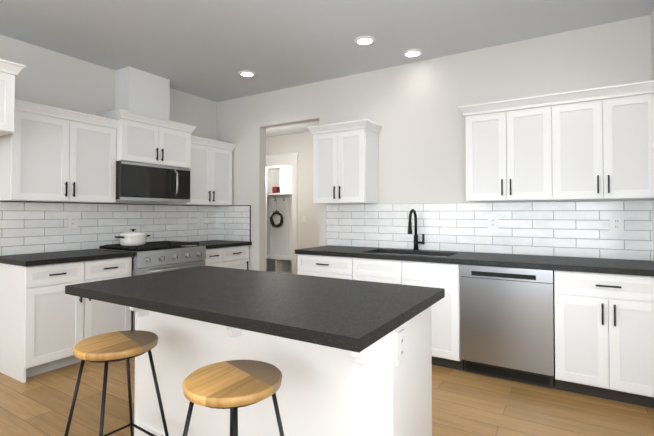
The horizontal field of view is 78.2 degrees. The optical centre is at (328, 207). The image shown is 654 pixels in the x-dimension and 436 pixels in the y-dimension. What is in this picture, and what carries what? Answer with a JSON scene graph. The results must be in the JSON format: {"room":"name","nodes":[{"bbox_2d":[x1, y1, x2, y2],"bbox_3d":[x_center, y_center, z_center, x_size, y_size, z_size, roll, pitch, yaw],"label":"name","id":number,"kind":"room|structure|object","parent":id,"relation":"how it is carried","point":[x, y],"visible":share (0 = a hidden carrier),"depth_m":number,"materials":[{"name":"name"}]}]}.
{"room":"kitchen","nodes":[
{"label":"kitchen","id":0,"kind":"room"},
{"bbox_2d":[0,35,223,250],"bbox_3d":[-3.524,-0.087,2.288,0.120,2.790,7.740,-1,-1,31],"label":"wall","id":1,"kind":"structure","parent":0,"point":[49,78],"depth_m":3.94,"materials":[{"name":"white paint"}]},
{"bbox_2d":[0,201,215,255],"bbox_3d":[-2.170,0.194,4.391,0.010,0.465,2.492,-1,-1,31],"label":"tile backsplash","id":2,"kind":"structure","parent":1,"relation":"attached to","point":[26,227],"depth_m":4.03,"materials":[{"name":"white tile"}]},
{"bbox_2d":[67,215,77,227],"bbox_3d":[-2.472,0.138,3.880,0.007,0.124,0.092,-1,-1,31],"label":"electrical outlet","id":3,"kind":"object","parent":2,"relation":"attached to","point":[72,221],"visible":1,"depth_m":3.88,"materials":[{"name":"white plastic"}]},
{"bbox_2d":[198,216,203,225],"bbox_3d":[-1.663,0.175,5.214,0.007,0.124,0.092,-1,-1,31],"label":"electrical outlet","id":4,"kind":"object","parent":2,"relation":"attached to","point":[200,220],"visible":1,"depth_m":5.21,"materials":[{"name":"white plastic"}]},
{"bbox_2d":[0,59,236,205],"bbox_3d":[-2.148,-0.752,3.809,0.661,1.408,3.520,-1,-1,31],"label":"upper cabinet","id":5,"kind":"object","parent":1,"relation":"attached to","point":[51,154],"visible":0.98,"depth_m":3.80,"materials":[{"name":"white wood"}]},
{"bbox_2d":[116,161,190,202],"bbox_3d":[-1.943,-0.253,4.337,0.454,0.387,0.824,-1,-1,31],"label":"microwave","id":6,"kind":"object","parent":5,"relation":"attached to","point":[139,182],"visible":0.94,"depth_m":4.19,"materials":[{"name":"black glass"}]},
{"bbox_2d":[224,139,255,269],"bbox_3d":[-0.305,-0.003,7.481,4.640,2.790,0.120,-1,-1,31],"label":"wall","id":7,"kind":"structure","parent":0,"point":[244,154],"depth_m":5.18,"materials":[{"name":"white paint"}]},
{"bbox_2d":[216,205,250,241],"bbox_3d":[-1.253,0.209,5.286,0.590,0.465,0.010,-1,-1,31],"label":"tile backsplash","id":8,"kind":"structure","parent":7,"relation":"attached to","point":[233,222],"depth_m":5.28,"materials":[{"name":"white tile"}]},
{"bbox_2d":[265,152,298,273],"bbox_3d":[-0.991,0.183,7.870,1.050,2.430,0.160,-1,-1,31],"label":"door frame","id":9,"kind":"structure","parent":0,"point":[282,159],"depth_m":7.62,"materials":[{"name":"white wood"}]},
{"bbox_2d":[0,357,653,435],"bbox_3d":[-1.673,1.349,3.002,7.280,0.060,10.920,-1,-1,31],"label":"floor","id":10,"kind":"structure","parent":0,"point":[465,403],"depth_m":2.64,"materials":[{"name":"brown wood"}]},
{"bbox_2d":[0,249,133,382],"bbox_3d":[-2.312,0.870,3.529,0.645,0.915,0.869,-1,-1,31],"label":"base cabinet","id":11,"kind":"object","parent":10,"relation":"on","point":[47,323],"visible":0.75,"depth_m":3.21,"materials":[{"name":"white wood"}]},
{"bbox_2d":[64,330,168,435],"bbox_3d":[-0.966,0.953,1.831,0.390,0.686,0.390,-1,-1,35],"label":"stool","id":12,"kind":"object","parent":10,"relation":"on","point":[106,348],"visible":1,"depth_m":1.80,"materials":[{"name":"brown wood"}]},
{"bbox_2d":[99,241,205,329],"bbox_3d":[-1.820,0.861,4.216,0.735,0.955,0.808,-1,-1,31],"label":"range","id":13,"kind":"object","parent":10,"relation":"on","point":[154,257],"visible":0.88,"depth_m":4.00,"materials":[{"name":"silver metal"}]},
{"bbox_2d":[115,229,150,245],"bbox_3d":[-1.946,0.298,3.997,0.258,0.162,0.332,-1,-1,31],"label":"pot","id":14,"kind":"object","parent":13,"relation":"on","point":[133,238],"visible":1,"depth_m":3.90,"materials":[{"name":"white ceramic"}]},
{"bbox_2d":[196,240,251,269],"bbox_3d":[-1.460,0.893,4.934,0.645,0.915,0.786,-1,-1,31],"label":"base cabinet","id":15,"kind":"object","parent":10,"relation":"on","point":[227,254],"visible":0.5,"depth_m":4.83,"materials":[{"name":"white wood"}]},
{"bbox_2d":[183,360,283,435],"bbox_3d":[-0.339,0.947,1.428,0.401,0.686,0.401,-1,-1,31],"label":"stool","id":16,"kind":"object","parent":10,"relation":"on","point":[233,386],"visible":1,"depth_m":1.38,"materials":[{"name":"brown wood"}]},
{"bbox_2d":[267,166,291,273],"bbox_3d":[-0.963,0.271,8.369,1.940,2.270,0.465,-1,-1,31],"label":"locker","id":17,"kind":"object","parent":10,"relation":"on","point":[279,239],"visible":0.29,"depth_m":8.61,"materials":[{"name":"white wood"}]},
{"bbox_2d":[270,210,283,227],"bbox_3d":[-1.119,0.128,8.610,0.431,0.637,0.084,-1,-1,31],"label":"wreath","id":18,"kind":"object","parent":17,"relation":"hanging from","point":[278,224],"visible":1,"depth_m":8.60,"materials":[{"name":"brown plant"}]},
{"bbox_2d":[128,306,431,435],"bbox_3d":[-0.320,0.867,2.045,1.561,0.874,0.597,-1,-1,31],"label":"kitchen island","id":19,"kind":"object","parent":10,"relation":"on","point":[347,357],"depth_m":1.74,"materials":[{"name":"white wood"}]},
{"bbox_2d":[65,266,444,353],"bbox_3d":[-0.378,0.407,1.948,1.625,0.040,0.895,-1,-1,31],"label":"island countertop","id":20,"kind":"structure","parent":19,"relation":"on","point":[335,313],"depth_m":1.67,"materials":[{"name":"black stone"}]},
{"bbox_2d":[295,253,358,279],"bbox_3d":[0.136,0.899,4.075,0.681,0.876,0.616,-1,-1,31],"label":"base cabinet","id":21,"kind":"object","parent":10,"relation":"on","point":[331,267],"depth_m":3.80,"materials":[{"name":"white wood"}]},
{"bbox_2d":[359,257,463,370],"bbox_3d":[0.756,0.893,3.699,1.013,0.876,0.616,-1,-1,31],"label":"base cabinet","id":22,"kind":"object","parent":10,"relation":"on","point":[445,313],"depth_m":3.28,"materials":[{"name":"white wood"}]},
{"bbox_2d":[460,264,554,387],"bbox_3d":[1.464,0.889,3.258,0.642,0.868,0.603,-1,-1,31],"label":"dishwasher","id":23,"kind":"object","parent":10,"relation":"on","point":[507,322],"visible":0.96,"depth_m":3.00,"materials":[{"name":"silver metal"}]},
{"bbox_2d":[551,269,653,407],"bbox_3d":[2.018,0.881,2.934,0.626,0.876,0.616,-1,-1,31],"label":"base cabinet","id":24,"kind":"object","parent":10,"relation":"on","point":[604,328],"depth_m":2.69,"materials":[{"name":"white wood"}]},
{"bbox_2d":[295,245,653,276],"bbox_3d":[1.052,0.432,3.507,2.864,0.040,0.638,-1,-1,31],"label":"countertop","id":25,"kind":"structure","parent":24,"relation":"on","point":[564,264],"depth_m":3.15,"materials":[{"name":"black stone"}]},
{"bbox_2d":[408,209,424,249],"bbox_3d":[0.832,0.217,3.851,0.116,0.400,0.218,-1,-1,31],"label":"faucet","id":26,"kind":"object","parent":25,"relation":"on","point":[416,241],"visible":1,"depth_m":3.90,"materials":[{"name":"black metal"}]},
{"bbox_2d":[419,253,450,256],"bbox_3d":[0.737,0.554,3.683,0.814,0.222,0.425,-1,-1,31],"label":"sink","id":27,"kind":"object","parent":25,"relation":"in","point":[420,254],"depth_m":3.73,"materials":[{"name":"silver metal"}]},
{"bbox_2d":[0,0,653,136],"bbox_3d":[-1.673,-1.500,3.049,7.280,0.060,10.920,-1,-1,31],"label":"ceiling","id":28,"kind":"structure","parent":0,"point":[209,49],"depth_m":3.35,"materials":[{"name":"white paint"}]},
{"bbox_2d":[239,70,255,76],"bbox_3d":[-0.886,-1.443,4.356,0.183,0.011,0.183,0,-1,-14],"label":"recessed light","id":29,"kind":"object","parent":28,"relation":"in","point":[245,73],"depth_m":4.33,"materials":[{"name":"white plastic"}]},
{"bbox_2d":[354,36,374,44],"bbox_3d":[0.314,-1.456,3.526,0.183,0.011,0.183,0,-1,-14],"label":"recessed light","id":30,"kind":"object","parent":28,"relation":"in","point":[369,40],"depth_m":3.51,"materials":[{"name":"white plastic"}]},
{"bbox_2d":[403,49,422,57],"bbox_3d":[0.793,-1.452,3.805,0.183,0.011,0.183,0,-1,-14],"label":"recessed light","id":31,"kind":"object","parent":28,"relation":"in","point":[411,53],"depth_m":3.79,"materials":[{"name":"white"}]},
{"bbox_2d":[256,15,651,273],"bbox_3d":[0.812,-0.058,4.115,3.878,2.790,0.120,-1,-1,31],"label":"wall","id":32,"kind":"structure","parent":0,"point":[413,110],"depth_m":3.95,"materials":[{"name":"white paint"}]},
{"bbox_2d":[307,119,381,203],"bbox_3d":[0.162,-0.446,4.228,0.701,0.810,0.366,-1,-1,31],"label":"upper cabinet","id":33,"kind":"object","parent":32,"relation":"attached to","point":[345,162],"visible":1,"depth_m":4.09,"materials":[{"name":"white wood"}]},
{"bbox_2d":[326,200,647,260],"bbox_3d":[1.215,0.188,3.792,2.900,0.457,0.008,-1,-1,31],"label":"tile backsplash","id":34,"kind":"structure","parent":32,"relation":"attached to","point":[573,229],"depth_m":3.58,"materials":[{"name":"white tile"}]},
{"bbox_2d":[488,216,498,229],"bbox_3d":[1.479,0.139,3.623,0.092,0.124,0.007,-1,-1,31],"label":"electrical outlet","id":35,"kind":"object","parent":34,"relation":"attached to","point":[493,222],"visible":1,"depth_m":3.62,"materials":[{"name":"white plastic"}]},
{"bbox_2d":[609,216,623,231],"bbox_3d":[2.255,0.132,3.152,0.092,0.124,0.007,-1,-1,31],"label":"electrical outlet","id":36,"kind":"object","parent":34,"relation":"attached to","point":[616,223],"visible":1,"depth_m":3.15,"materials":[{"name":"white plastic"}]},
{"bbox_2d":[458,80,653,201],"bbox_3d":[1.781,-0.462,3.247,1.349,0.810,0.366,-1,-1,31],"label":"upper cabinet","id":37,"kind":"object","parent":32,"relation":"attached to","point":[592,144],"visible":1,"depth_m":3.08,"materials":[{"name":"white wood"}]},
{"bbox_2d":[648,7,653,261],"bbox_3d":[0.564,-0.128,-0.190,0.120,2.790,7.740,-1,-1,31],"label":"wall","id":38,"kind":"structure","parent":0,"point":[650,17],"depth_m":3.06,"materials":[{"name":"white paint"}]},
{"bbox_2d":[648,200,653,260],"bbox_3d":[2.277,0.172,2.755,0.008,0.457,0.616,-1,-1,31],"label":"tile backsplash","id":39,"kind":"structure","parent":38,"relation":"attached to","point":[650,202],"depth_m":3.05,"materials":[{"name":"white tile"}]}
]}

